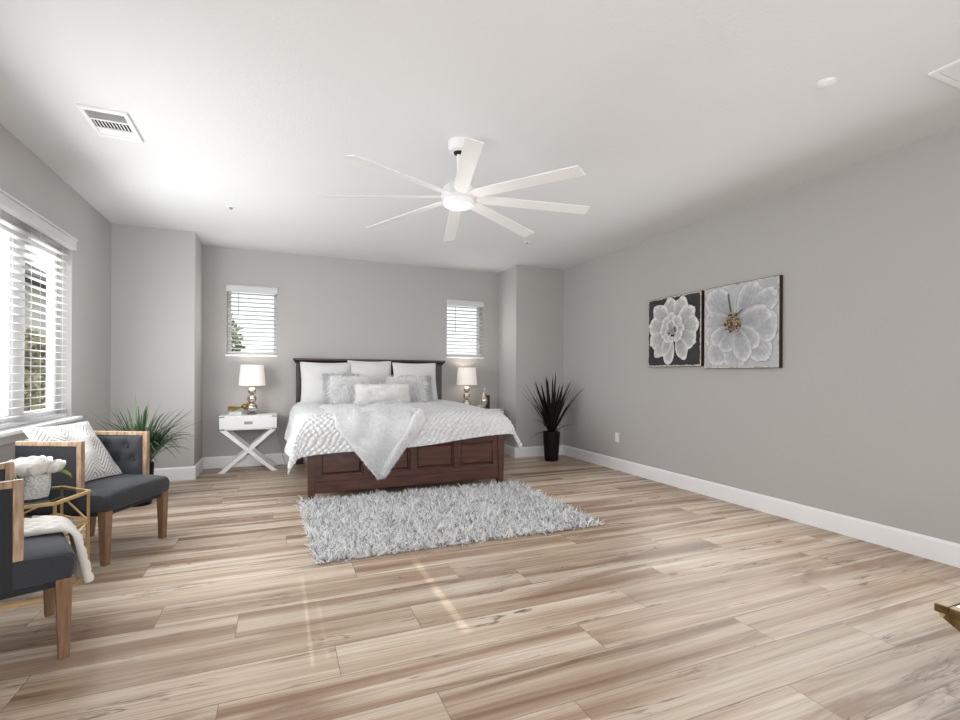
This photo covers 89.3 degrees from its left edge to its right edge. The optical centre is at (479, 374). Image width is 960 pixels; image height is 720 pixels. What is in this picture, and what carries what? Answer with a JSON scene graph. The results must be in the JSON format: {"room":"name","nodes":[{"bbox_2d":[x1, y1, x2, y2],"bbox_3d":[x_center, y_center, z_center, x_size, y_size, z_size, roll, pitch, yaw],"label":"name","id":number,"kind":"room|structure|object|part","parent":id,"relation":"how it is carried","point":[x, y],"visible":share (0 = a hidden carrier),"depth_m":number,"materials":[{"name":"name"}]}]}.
{"room":"bedroom","nodes":[
{"label":"bedroom","id":0,"kind":"room"},
{"bbox_2d":[0,123,110,515],"bbox_3d":[-2.436,-0.208,1.417,0.170,2.740,7.885,0,0,-23],"label":"wall","id":1,"kind":"structure","parent":0,"point":[24,176],"depth_m":4.19,"materials":[{"name":"grey paint"}]},
{"bbox_2d":[0,216,82,445],"bbox_3d":[-3.021,-0.306,2.914,0.235,1.510,2.700,0,0,-23],"label":"window","id":2,"kind":"structure","parent":1,"relation":"in","point":[9,435],"depth_m":3.44,"materials":[{"name":"white plastic"}]},
{"bbox_3d":[-3.091,-0.351,2.907,0.060,1.420,2.540,0,0,-23],"label":"frame","id":3,"kind":"part","parent":2,"relation":"part of","materials":[{"name":"white plastic"}]},
{"bbox_2d":[0,188,77,428],"bbox_3d":[-2.972,-0.391,2.910,0.138,1.485,2.595,0,0,-23],"label":"window blind","id":4,"kind":"object","parent":2,"relation":"attached to","point":[9,204],"visible":1,"depth_m":3.50,"materials":[{"name":"white plastic"}]},
{"bbox_3d":[-3.029,0.340,2.931,0.056,0.022,2.515,0,0,-23],"label":"rail","id":5,"kind":"part","parent":4,"relation":"part of","materials":[{"name":"white"}]},
{"bbox_3d":[-3.025,0.371,2.914,0.235,0.032,2.700,0,0,-23],"label":"sill","id":6,"kind":"part","parent":2,"relation":"part of","materials":[{"name":"white paint"}]},
{"bbox_2d":[110,223,202,467],"bbox_3d":[-3.751,-0.215,5.586,0.935,2.740,0.825,0,0,-23],"label":"wall","id":7,"kind":"structure","parent":0,"point":[157,273],"depth_m":5.26,"materials":[{"name":"grey paint"}]},
{"bbox_2d":[154,466,195,480],"bbox_3d":[-3.511,1.084,5.233,0.781,0.145,0.016,0,0,-23],"label":"baseboard","id":8,"kind":"structure","parent":7,"relation":"attached to","point":[173,473],"depth_m":5.31,"materials":[{"name":"white paint"}]},
{"bbox_2d":[195,457,202,477],"bbox_3d":[-3.281,1.085,5.676,0.016,0.145,0.625,0,0,-23],"label":"baseboard","id":9,"kind":"structure","parent":7,"relation":"attached to","point":[199,465],"depth_m":5.66,"materials":[{"name":"white paint"}]},
{"bbox_2d":[202,246,497,456],"bbox_3d":[-1.602,-0.203,6.816,3.977,2.740,0.200,0,0,-23],"label":"wall","id":10,"kind":"structure","parent":0,"point":[328,308],"depth_m":6.51,"materials":[{"name":"grey paint"}]},
{"bbox_2d":[225,294,277,356],"bbox_3d":[-2.919,-0.669,6.236,0.600,0.882,0.200,0,0,-23],"label":"window","id":11,"kind":"structure","parent":10,"relation":"in","point":[229,295],"depth_m":6.21,"materials":[{"name":"white plastic"}]},
{"bbox_3d":[-2.912,-0.242,6.213,0.600,0.028,0.150,0,0,-23],"label":"sill","id":12,"kind":"part","parent":11,"relation":"part of","materials":[{"name":"white paint"}]},
{"bbox_2d":[226,284,277,353],"bbox_3d":[-2.895,-0.697,6.179,0.600,0.854,0.100,0,0,-23],"label":"window blind","id":13,"kind":"object","parent":11,"relation":"attached to","point":[230,288],"visible":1,"depth_m":6.18,"materials":[{"name":"white plastic"}]},
{"bbox_3d":[-2.906,-0.281,6.200,0.564,0.022,0.054,0,0,-23],"label":"rail","id":14,"kind":"part","parent":13,"relation":"part of","materials":[{"name":"white"}]},
{"bbox_2d":[203,453,303,468],"bbox_3d":[-1.568,1.095,6.716,3.977,0.145,0.016,0,0,-23],"label":"baseboard","id":15,"kind":"structure","parent":10,"relation":"attached to","point":[247,460],"depth_m":6.12,"materials":[{"name":"white paint"}]},
{"bbox_2d":[446,307,483,358],"bbox_3d":[-0.250,-0.669,7.343,0.598,0.852,0.200,0,0,-23],"label":"window","id":16,"kind":"structure","parent":10,"relation":"in","point":[478,313],"depth_m":7.49,"materials":[{"name":"white plastic"}]},
{"bbox_2d":[446,299,483,355],"bbox_3d":[-0.226,-0.697,7.286,0.598,0.824,0.100,0,0,-23],"label":"window blind","id":17,"kind":"object","parent":16,"relation":"attached to","point":[453,303],"visible":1,"depth_m":7.28,"materials":[{"name":"white plastic"}]},
{"bbox_3d":[-0.237,-0.296,7.307,0.562,0.022,0.054,0,0,-23],"label":"rail","id":18,"kind":"part","parent":17,"relation":"part of","materials":[{"name":"white"}]},
{"bbox_3d":[-0.243,-0.257,7.320,0.598,0.028,0.150,0,0,-23],"label":"sill","id":19,"kind":"part","parent":16,"relation":"part of","materials":[{"name":"white paint"}]},
{"bbox_2d":[0,0,959,272],"bbox_3d":[0.073,-1.614,2.820,5.926,0.100,8.960,0,0,-23],"label":"ceiling","id":20,"kind":"structure","parent":0,"point":[674,114],"depth_m":2.82,"materials":[{"name":"white paint"}]},
{"bbox_2d":[76,104,143,142],"bbox_3d":[-2.310,-1.570,3.053,0.248,0.014,0.392,0,0,-23],"label":"ceiling vent","id":21,"kind":"object","parent":20,"relation":"in","point":[109,123],"visible":1,"depth_m":3.04,"materials":[{"name":"white metal"}]},
{"bbox_2d":[319,137,589,241],"bbox_3d":[-0.143,-1.343,3.266,1.762,0.443,1.762,0,0,-23],"label":"ceiling fan","id":22,"kind":"object","parent":20,"relation":"hanging from","point":[457,195],"visible":1,"depth_m":3.19,"materials":[{"name":"white metal"}]},
{"bbox_3d":[-0.645,-1.169,3.200,0.790,0.063,0.096,0,0,-8],"label":"blade","id":23,"kind":"part","parent":22,"relation":"part of","materials":[{"name":"white metal"}]},
{"bbox_3d":[-0.452,-1.168,2.866,0.096,0.063,0.790,0,0,37],"label":"blade","id":24,"kind":"part","parent":22,"relation":"part of","materials":[{"name":"white metal"}]},
{"bbox_3d":[-0.545,-1.168,3.574,0.790,0.063,0.096,0,0,37],"label":"blade","id":25,"kind":"part","parent":22,"relation":"part of","materials":[{"name":"white metal"}]},
{"bbox_3d":[-0.211,-1.166,3.767,0.096,0.063,0.790,0,0,-8],"label":"blade","id":26,"kind":"part","parent":22,"relation":"part of","materials":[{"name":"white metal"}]},
{"bbox_2d":[447,202,469,210],"bbox_3d":[-0.145,-1.132,3.266,0.172,0.021,0.172,0,0,-23],"label":"diffuser","id":27,"kind":"object","parent":22,"relation":"attached to","point":[456,206],"depth_m":3.24,"materials":[{"name":"white glass"}]},
{"bbox_3d":[-0.078,-1.166,2.766,0.096,0.063,0.790,0,0,-8],"label":"blade","id":28,"kind":"part","parent":22,"relation":"part of","materials":[{"name":"white metal"}]},
{"bbox_3d":[0.163,-1.164,3.667,0.096,0.063,0.790,0,0,37],"label":"blade","id":29,"kind":"part","parent":22,"relation":"part of","materials":[{"name":"white metal"}]},
{"bbox_3d":[0.256,-1.164,2.959,0.790,0.063,0.096,0,0,37],"label":"blade","id":30,"kind":"part","parent":22,"relation":"part of","materials":[{"name":"white metal"}]},
{"bbox_3d":[0.356,-1.163,3.333,0.790,0.063,0.096,0,0,-8],"label":"blade","id":31,"kind":"part","parent":22,"relation":"part of","materials":[{"name":"white metal"}]},
{"bbox_2d":[815,77,836,88],"bbox_3d":[1.841,-1.548,2.586,0.098,0.012,0.098,0,0,-23],"label":"cover plate","id":32,"kind":"object","parent":20,"relation":"attached to","point":[827,82],"visible":1,"depth_m":2.57,"materials":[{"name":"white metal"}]},
{"bbox_2d":[928,58,959,88],"bbox_3d":[2.536,-1.543,2.402,0.360,0.013,0.360,0,0,-23],"label":"ceiling vent","id":33,"kind":"object","parent":20,"relation":"in","point":[949,73],"visible":1,"depth_m":2.49,"materials":[{"name":"white metal"}]},
{"bbox_2d":[0,454,959,719],"bbox_3d":[0.058,1.216,2.820,5.926,0.080,8.960,0,0,-23],"label":"floor","id":34,"kind":"structure","parent":0,"point":[682,604],"depth_m":2.33,"materials":[{"name":"brown wood"}]},
{"bbox_2d":[0,461,76,659],"bbox_3d":[-2.080,0.786,1.997,0.570,0.757,0.593,0,0,43],"label":"armchair","id":35,"kind":"object","parent":34,"relation":"on","point":[47,563],"visible":0.99,"depth_m":1.95,"materials":[{"name":"grey fabric"}]},
{"bbox_3d":[-2.319,0.634,2.123,0.032,0.397,0.348,0,0,43],"label":"armrest","id":36,"kind":"part","parent":35,"relation":"part of","materials":[{"name":"grey fabric"}]},
{"bbox_3d":[-2.338,0.422,2.116,0.028,0.028,0.388,0,0,43],"label":"arm rail","id":37,"kind":"part","parent":35,"relation":"part of","materials":[{"name":"brown wood"}]},
{"bbox_3d":[-1.945,0.424,1.743,0.028,0.028,0.388,0,0,43],"label":"arm rail","id":38,"kind":"part","parent":35,"relation":"part of","materials":[{"name":"brown wood"}]},
{"bbox_3d":[-1.942,0.641,1.738,0.009,0.405,0.391,0,0,43],"label":"arm panel","id":39,"kind":"part","parent":35,"relation":"part of","materials":[{"name":"black fabric"}]},
{"bbox_3d":[-2.195,0.565,2.268,0.028,0.317,0.032,0,0,43],"label":"arm post","id":40,"kind":"part","parent":35,"relation":"part of","materials":[{"name":"brown wood"}]},
{"bbox_3d":[-1.801,0.567,1.896,0.028,0.317,0.032,0,0,43],"label":"arm post","id":41,"kind":"part","parent":35,"relation":"part of","materials":[{"name":"brown wood"}]},
{"bbox_3d":[-2.068,0.851,2.010,0.530,0.027,0.490,0,0,43],"label":"seat","id":42,"kind":"part","parent":35,"relation":"part of","materials":[{"name":"black fabric"}]},
{"bbox_3d":[-2.059,0.771,2.018,0.562,0.137,0.533,0,0,43],"label":"seat","id":43,"kind":"part","parent":35,"relation":"part of","materials":[{"name":"grey fabric"}]},
{"bbox_3d":[-2.087,0.999,2.354,0.054,0.330,0.055,0,0,43],"label":"leg","id":44,"kind":"part","parent":35,"relation":"part of","materials":[{"name":"brown wood"}]},
{"bbox_2d":[24,515,93,583],"bbox_3d":[-2.051,0.816,2.181,0.271,0.297,0.484,0,0,44],"label":"knit blanket","id":45,"kind":"object","parent":35,"relation":"on","point":[45,524],"visible":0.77,"depth_m":2.23,"materials":[{"name":"white fabric"}]},
{"bbox_3d":[-1.724,1.001,2.011,0.054,0.330,0.055,0,0,43],"label":"leg","id":46,"kind":"part","parent":35,"relation":"part of","materials":[{"name":"brown wood"}]},
{"bbox_2d":[0,486,90,609],"bbox_3d":[-2.450,0.911,2.628,0.523,0.502,0.520,0,0,-23],"label":"side table","id":47,"kind":"object","parent":34,"relation":"on","point":[63,499],"visible":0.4,"depth_m":2.74,"materials":[{"name":"gold glass"}]},
{"bbox_2d":[16,473,50,499],"bbox_3d":[-2.386,0.595,2.600,0.140,0.128,0.140,0,0,-23],"label":"vase","id":48,"kind":"object","parent":47,"relation":"on","point":[36,487],"visible":0.6,"depth_m":2.56,"materials":[{"name":"white ceramic"}]},
{"bbox_2d":[3,455,52,478],"bbox_3d":[-2.385,0.516,2.569,0.199,0.164,0.202,0,0,-23],"label":"rose","id":49,"kind":"object","parent":48,"relation":"in","point":[32,466],"visible":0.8,"depth_m":2.53,"materials":[{"name":"white plant"}]},
{"bbox_2d":[45,459,71,487],"bbox_3d":[-2.327,0.541,2.642,0.144,0.151,0.122,0,0,25],"label":"rose","id":50,"kind":"object","parent":48,"relation":"in","point":[57,465],"visible":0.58,"depth_m":2.64,"materials":[{"name":"white plant"}]},
{"bbox_3d":[-2.212,0.914,2.527,0.012,0.480,0.012,0,0,-23],"label":"leg","id":51,"kind":"part","parent":47,"relation":"part of","materials":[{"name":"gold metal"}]},
{"bbox_3d":[-2.481,0.912,2.884,0.012,0.480,0.012,0,0,-23],"label":"leg","id":52,"kind":"part","parent":47,"relation":"part of","materials":[{"name":"gold metal"}]},
{"bbox_3d":[-2.244,0.913,2.783,0.012,0.480,0.012,0,0,-23],"label":"leg","id":53,"kind":"part","parent":47,"relation":"part of","materials":[{"name":"gold metal"}]},
{"bbox_2d":[15,431,168,565],"bbox_3d":[-2.532,0.783,3.229,0.593,0.757,0.570,0,0,3],"label":"armchair","id":54,"kind":"object","parent":34,"relation":"on","point":[109,495],"visible":0.59,"depth_m":3.02,"materials":[{"name":"grey fabric"}]},
{"bbox_3d":[-2.635,0.420,2.962,0.388,0.028,0.028,0,0,3],"label":"arm rail","id":55,"kind":"part","parent":54,"relation":"part of","materials":[{"name":"brown wood"}]},
{"bbox_3d":[-2.637,0.637,2.956,0.391,0.405,0.009,0,0,3],"label":"arm panel","id":56,"kind":"part","parent":54,"relation":"part of","materials":[{"name":"black fabric"}]},
{"bbox_2d":[21,421,122,481],"bbox_3d":[-2.683,0.516,3.225,0.271,0.375,0.478,0,0,3],"label":"cushion","id":57,"kind":"object","parent":54,"relation":"on","point":[99,463],"visible":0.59,"depth_m":3.24,"materials":[{"name":"fabric"}]},
{"bbox_3d":[-2.426,0.564,2.953,0.032,0.317,0.028,0,0,3],"label":"arm post","id":58,"kind":"part","parent":54,"relation":"part of","materials":[{"name":"brown wood"}]},
{"bbox_3d":[-2.785,0.995,3.491,0.065,0.330,0.054,0,0,3],"label":"leg","id":59,"kind":"part","parent":54,"relation":"part of","materials":[{"name":"brown wood"}]},
{"bbox_3d":[-2.514,0.848,3.228,0.490,0.027,0.530,0,0,3],"label":"seat","id":60,"kind":"part","parent":54,"relation":"part of","materials":[{"name":"black fabric"}]},
{"bbox_3d":[-2.289,0.998,2.967,0.055,0.330,0.054,0,0,3],"label":"leg","id":61,"kind":"part","parent":54,"relation":"part of","materials":[{"name":"brown wood"}]},
{"bbox_3d":[-2.609,0.420,3.504,0.388,0.028,0.028,0,0,3],"label":"arm rail","id":62,"kind":"part","parent":54,"relation":"part of","materials":[{"name":"brown wood"}]},
{"bbox_3d":[-2.591,0.633,3.493,0.348,0.397,0.032,0,0,3],"label":"armrest","id":63,"kind":"part","parent":54,"relation":"part of","materials":[{"name":"grey fabric"}]},
{"bbox_3d":[-2.502,0.768,3.228,0.533,0.137,0.562,0,0,3],"label":"seat","id":64,"kind":"part","parent":54,"relation":"part of","materials":[{"name":"grey fabric"}]},
{"bbox_3d":[-2.400,0.564,3.494,0.032,0.317,0.028,0,0,3],"label":"arm post","id":65,"kind":"part","parent":54,"relation":"part of","materials":[{"name":"brown wood"}]},
{"bbox_3d":[-2.265,0.998,3.467,0.055,0.330,0.054,0,0,3],"label":"leg","id":66,"kind":"part","parent":54,"relation":"part of","materials":[{"name":"brown wood"}]},
{"bbox_2d":[90,394,206,506],"bbox_3d":[-2.989,0.655,4.401,1.004,1.009,1.052,0,0,-23],"label":"potted plant","id":67,"kind":"object","parent":34,"relation":"on","point":[155,440],"visible":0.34,"depth_m":4.34,"materials":[{"name":"green plant"}]},
{"bbox_3d":[-3.035,0.974,4.341,0.210,0.370,0.210,0,0,-23],"label":"pot","id":68,"kind":"part","parent":67,"relation":"part of","materials":[{"name":"black"}]},
{"bbox_2d":[218,413,277,473],"bbox_3d":[-2.823,0.823,5.947,0.647,0.675,0.384,0,0,-23],"label":"nightstand","id":69,"kind":"object","parent":34,"relation":"on","point":[228,423],"visible":1,"depth_m":5.80,"materials":[{"name":"white paint"}]},
{"bbox_2d":[229,411,241,414],"bbox_3d":[-2.955,0.465,5.877,0.140,0.040,0.090,0,0,-23],"label":"book","id":70,"kind":"object","parent":69,"relation":"on","point":[230,412],"visible":1,"depth_m":5.84,"materials":[{"name":"white paper"}]},
{"bbox_2d":[227,402,249,410],"bbox_3d":[-2.911,0.389,5.895,0.263,0.112,0.103,0,0,-23],"label":"bird figurine","id":71,"kind":"object","parent":70,"relation":"on","point":[244,406],"visible":1,"depth_m":5.88,"materials":[{"name":"gold metal"}]},
{"bbox_3d":[-2.897,0.907,6.104,0.632,0.505,0.036,0,0,-23],"label":"leg","id":72,"kind":"part","parent":69,"relation":"part of","materials":[{"name":"white paint"}]},
{"bbox_3d":[-2.753,0.577,5.782,0.560,0.123,0.022,0,0,-23],"label":"drawer","id":73,"kind":"part","parent":69,"relation":"part of","materials":[{"name":"white paint"}]},
{"bbox_3d":[-2.756,0.908,5.803,0.632,0.505,0.036,0,0,-23],"label":"leg","id":74,"kind":"part","parent":69,"relation":"part of","materials":[{"name":"white paint"}]},
{"bbox_3d":[-2.878,0.907,6.098,0.632,0.505,0.036,0,0,-23],"label":"leg","id":75,"kind":"part","parent":69,"relation":"part of","materials":[{"name":"white paint"}]},
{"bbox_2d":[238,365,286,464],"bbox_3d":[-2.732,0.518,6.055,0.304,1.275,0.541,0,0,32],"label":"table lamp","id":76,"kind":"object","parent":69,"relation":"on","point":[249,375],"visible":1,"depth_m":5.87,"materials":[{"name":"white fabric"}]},
{"bbox_3d":[-2.792,0.007,5.955,0.304,0.253,0.304,0,0,-23],"label":"lamp shade","id":77,"kind":"part","parent":76,"relation":"part of","materials":[{"name":"white fabric"}]},
{"bbox_2d":[293,358,503,500],"bbox_3d":[-1.081,0.482,5.778,2.092,1.376,2.050,0,0,-23],"label":"bed","id":78,"kind":"object","parent":34,"relation":"on","point":[478,458],"visible":0.48,"depth_m":4.95,"materials":[{"name":"brown wood"}]},
{"bbox_3d":[-1.948,0.865,5.422,0.030,0.200,1.895,0,0,-23],"label":"rail","id":79,"kind":"part","parent":78,"relation":"part of","materials":[{"name":"brown wood"}]},
{"bbox_3d":[-1.567,0.885,4.516,0.070,0.565,0.070,0,0,-23],"label":"footboard post","id":80,"kind":"part","parent":78,"relation":"part of","materials":[{"name":"brown wood"}]},
{"bbox_3d":[-1.319,0.824,4.617,0.375,0.230,0.012,0,0,-23],"label":"footboard panel","id":81,"kind":"part","parent":78,"relation":"part of","materials":[{"name":"brown wood"}]},
{"bbox_2d":[321,372,373,404],"bbox_3d":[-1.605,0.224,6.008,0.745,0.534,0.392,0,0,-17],"label":"shaggy pillow","id":82,"kind":"object","parent":78,"relation":"on","point":[341,392],"visible":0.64,"depth_m":5.92,"materials":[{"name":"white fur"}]},
{"bbox_3d":[-1.478,0.510,6.680,1.970,1.315,0.070,0,0,-23],"label":"headboard","id":83,"kind":"part","parent":78,"relation":"part of","materials":[{"name":"brown wood"}]},
{"bbox_3d":[-1.467,-0.176,6.663,2.050,0.064,0.115,0,0,-23],"label":"headboard cornice","id":84,"kind":"part","parent":78,"relation":"part of","materials":[{"name":"brown wood"}]},
{"bbox_2d":[351,382,413,402],"bbox_3d":[-1.193,0.267,5.984,0.787,0.365,0.290,0,0,-26],"label":"lumbar pillow","id":85,"kind":"object","parent":78,"relation":"on","point":[371,393],"visible":0.9,"depth_m":5.93,"materials":[{"name":"white fabric"}]},
{"bbox_3d":[-0.890,0.826,4.795,0.375,0.230,0.012,0,0,-23],"label":"footboard panel","id":86,"kind":"part","parent":78,"relation":"part of","materials":[{"name":"brown wood"}]},
{"bbox_2d":[284,399,521,474],"bbox_3d":[-0.996,0.614,5.692,2.418,0.581,1.978,0,0,-23],"label":"comforter","id":87,"kind":"object","parent":78,"relation":"on","point":[310,430],"visible":0.62,"depth_m":4.95,"materials":[{"name":"white fabric"}]},
{"bbox_2d":[300,362,349,402],"bbox_3d":[-1.966,0.105,6.206,0.621,0.534,0.226,0,0,-23],"label":"bed pillow","id":88,"kind":"object","parent":87,"relation":"on","point":[312,384],"visible":0.52,"depth_m":6.10,"materials":[{"name":"white fabric"}]},
{"bbox_2d":[348,360,390,383],"bbox_3d":[-1.461,0.093,6.479,0.581,0.563,0.226,0,0,-23],"label":"bed pillow","id":89,"kind":"object","parent":87,"relation":"on","point":[379,371],"visible":0.38,"depth_m":6.46,"materials":[{"name":"white fabric"}]},
{"bbox_2d":[319,401,424,479],"bbox_3d":[-1.144,0.659,5.170,1.017,0.700,1.262,0,0,-23],"label":"throw blanket","id":90,"kind":"object","parent":87,"relation":"on","point":[379,433],"visible":1,"depth_m":4.68,"materials":[{"name":"white fabric"}]},
{"bbox_2d":[392,362,437,399],"bbox_3d":[-0.889,0.106,6.673,0.622,0.544,0.230,0,0,-26],"label":"bed pillow","id":91,"kind":"object","parent":87,"relation":"on","point":[404,369],"visible":0.41,"depth_m":6.67,"materials":[{"name":"white fabric"}]},
{"bbox_3d":[-0.675,0.860,4.883,1.900,0.495,0.047,0,0,-23],"label":"footboard","id":92,"kind":"part","parent":78,"relation":"part of","materials":[{"name":"brown wood"}]},
{"bbox_2d":[382,373,432,401],"bbox_3d":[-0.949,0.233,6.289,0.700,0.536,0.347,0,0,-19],"label":"shaggy pillow","id":93,"kind":"object","parent":78,"relation":"on","point":[418,385],"visible":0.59,"depth_m":6.27,"materials":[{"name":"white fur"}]},
{"bbox_3d":[-0.460,0.828,4.973,0.375,0.230,0.012,0,0,-23],"label":"footboard panel","id":94,"kind":"part","parent":78,"relation":"part of","materials":[{"name":"brown wood"}]},
{"bbox_3d":[-0.031,0.831,5.151,0.375,0.230,0.012,0,0,-23],"label":"footboard panel","id":95,"kind":"part","parent":78,"relation":"part of","materials":[{"name":"brown wood"}]},
{"bbox_3d":[0.215,0.895,5.255,0.070,0.565,0.070,0,0,-23],"label":"footboard post","id":96,"kind":"part","parent":78,"relation":"part of","materials":[{"name":"brown wood"}]},
{"bbox_2d":[295,478,605,563],"bbox_3d":[-0.322,1.180,4.097,2.363,0.216,1.703,0,0,-23],"label":"rug","id":97,"kind":"object","parent":34,"relation":"on","point":[360,526],"visible":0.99,"depth_m":3.85,"materials":[{"name":"grey carpet"}]},
{"bbox_2d":[486,408,503,414],"bbox_3d":[-0.011,0.839,7.113,0.647,0.675,0.384,0,0,-23],"label":"nightstand","id":98,"kind":"object","parent":34,"relation":"on","point":[498,410],"visible":0.14,"depth_m":7.04,"materials":[{"name":"white paint"}]},
{"bbox_2d":[456,367,476,404],"bbox_3d":[-0.194,0.197,7.108,0.304,0.605,0.304,0,0,-23],"label":"table lamp","id":99,"kind":"object","parent":98,"relation":"on","point":[466,376],"visible":0.81,"depth_m":7.00,"materials":[{"name":"white fabric"}]},
{"bbox_3d":[-0.193,0.021,7.108,0.304,0.253,0.304,0,0,-23],"label":"lamp shade","id":100,"kind":"part","parent":99,"relation":"part of","materials":[{"name":"white fabric"}]},
{"bbox_2d":[481,387,487,408],"bbox_3d":[0.063,0.344,7.151,0.110,0.315,0.110,0,0,-23],"label":"ornament","id":101,"kind":"object","parent":98,"relation":"on","point":[484,400],"visible":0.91,"depth_m":7.12,"materials":[{"name":"silver glass"}]},
{"bbox_2d":[486,395,489,408],"bbox_3d":[0.117,0.402,7.216,0.012,0.200,0.120,0,0,-23],"label":"photo frame","id":102,"kind":"object","parent":98,"relation":"on","point":[488,396],"visible":0.86,"depth_m":7.18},
{"bbox_2d":[522,374,584,461],"bbox_3d":[1.005,0.568,6.593,0.737,1.227,0.830,0,0,-23],"label":"potted plant","id":103,"kind":"object","parent":34,"relation":"on","point":[551,411],"visible":1,"depth_m":6.60,"materials":[{"name":"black plant"}]},
{"bbox_3d":[0.982,0.982,6.689,0.232,0.400,0.232,0,0,-23],"label":"pot","id":104,"kind":"part","parent":103,"relation":"part of","materials":[{"name":"black ceramic"}]},
{"bbox_2d":[934,595,959,631],"bbox_3d":[1.976,0.962,1.376,0.806,0.450,0.746,0,0,-23],"label":"accent table","id":105,"kind":"object","parent":34,"relation":"on","point":[949,609],"visible":1,"depth_m":1.54,"materials":[{"name":"brown wood"}]},
{"bbox_3d":[1.977,0.750,1.376,0.806,0.026,0.746,0,0,-23],"label":"frame","id":106,"kind":"part","parent":105,"relation":"part of","materials":[{"name":"gold metal"}]},
{"bbox_3d":[1.612,0.967,1.225,0.016,0.436,0.700,0,0,-23],"label":"crossed leg","id":107,"kind":"part","parent":105,"relation":"part of","materials":[{"name":"brown wood"}]},
{"bbox_2d":[497,265,563,446],"bbox_3d":[0.795,-0.190,7.472,0.954,2.740,0.825,0,0,-23],"label":"wall","id":108,"kind":"structure","parent":0,"point":[530,298],"depth_m":7.05,"materials":[{"name":"grey paint"}]},
{"bbox_2d":[504,444,514,457],"bbox_3d":[0.378,1.106,7.194,0.016,0.145,0.625,0,0,-23],"label":"baseboard","id":109,"kind":"structure","parent":108,"relation":"attached to","point":[508,450],"depth_m":7.05,"materials":[{"name":"white paint"}]},
{"bbox_2d":[515,445,562,457],"bbox_3d":[0.863,1.108,7.048,0.800,0.145,0.016,0,0,-23],"label":"baseboard","id":110,"kind":"structure","parent":108,"relation":"attached to","point":[533,451],"depth_m":6.99,"materials":[{"name":"white paint"}]},
{"bbox_2d":[563,126,959,543],"bbox_3d":[2.825,-0.178,3.599,0.170,2.740,7.885,0,0,-23],"label":"wall","id":111,"kind":"structure","parent":0,"point":[860,418],"depth_m":3.79,"materials":[{"name":"grey paint"}]},
{"bbox_2d":[615,432,618,441],"bbox_3d":[1.706,0.781,6.052,0.008,0.116,0.072,0,0,-23],"label":"wall outlet","id":112,"kind":"object","parent":111,"relation":"attached to","point":[616,434],"visible":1,"depth_m":6.05,"materials":[{"name":"white paint"}]},
{"bbox_2d":[648,290,704,366],"bbox_3d":[2.054,-0.461,5.158,0.064,0.752,0.752,0,0,-23],"label":"canvas painting","id":113,"kind":"object","parent":111,"relation":"attached to","point":[675,323],"visible":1,"depth_m":5.10,"materials":[{"name":"grey fabric"}]},
{"bbox_2d":[704,275,782,368],"bbox_3d":[2.360,-0.447,4.421,0.064,0.778,0.778,0,0,-23],"label":"canvas painting","id":114,"kind":"object","parent":111,"relation":"attached to","point":[743,321],"visible":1,"depth_m":4.35,"materials":[{"name":"grey fabric"}]},
{"bbox_2d":[563,445,959,567],"bbox_3d":[2.732,1.119,3.564,0.016,0.145,7.885,0,0,-23],"label":"baseboard","id":115,"kind":"structure","parent":111,"relation":"attached to","point":[935,549],"depth_m":3.92,"materials":[{"name":"white paint"}]},
{"label":"outside","id":116,"kind":"structure","parent":0,"visible":0},
{"bbox_3d":[-3.840,1.480,9.237,80.000,0.050,100.000,0,0,-23],"label":"ground","id":117,"kind":"structure","parent":116,"visible":0},
{"bbox_2d":[0,327,45,404],"bbox_3d":[-10.512,0.132,10.991,1.646,2.580,1.921,0,0,-23],"label":"shrub","id":118,"kind":"object","parent":117,"relation":"on","point":[28,345],"visible":0.22,"depth_m":10.98,"materials":[{"name":"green plant"}]},
{"bbox_2d":[24,372,45,411],"bbox_3d":[-9.030,0.667,9.449,1.122,1.586,1.081,0,0,12],"label":"shrub","id":119,"kind":"object","parent":117,"relation":"on","point":[27,377],"visible":0.2,"depth_m":9.48,"materials":[{"name":"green plant"}]},
{"bbox_2d":[25,262,46,366],"bbox_3d":[-15.687,-1.812,11.352,7.500,6.400,16.200,0,0,-23],"label":"house","id":120,"kind":"structure","parent":117,"relation":"on","point":[29,321],"depth_m":15.27,"materials":[{"name":"grey paint"}]},
{"bbox_2d":[231,313,245,350],"bbox_3d":[-4.601,0.103,8.508,0.929,2.699,0.894,0,0,-23],"label":"tree","id":121,"kind":"object","parent":117,"relation":"on","point":[235,325],"visible":0.08,"depth_m":8.55,"materials":[{"name":"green plant"}]}
]}

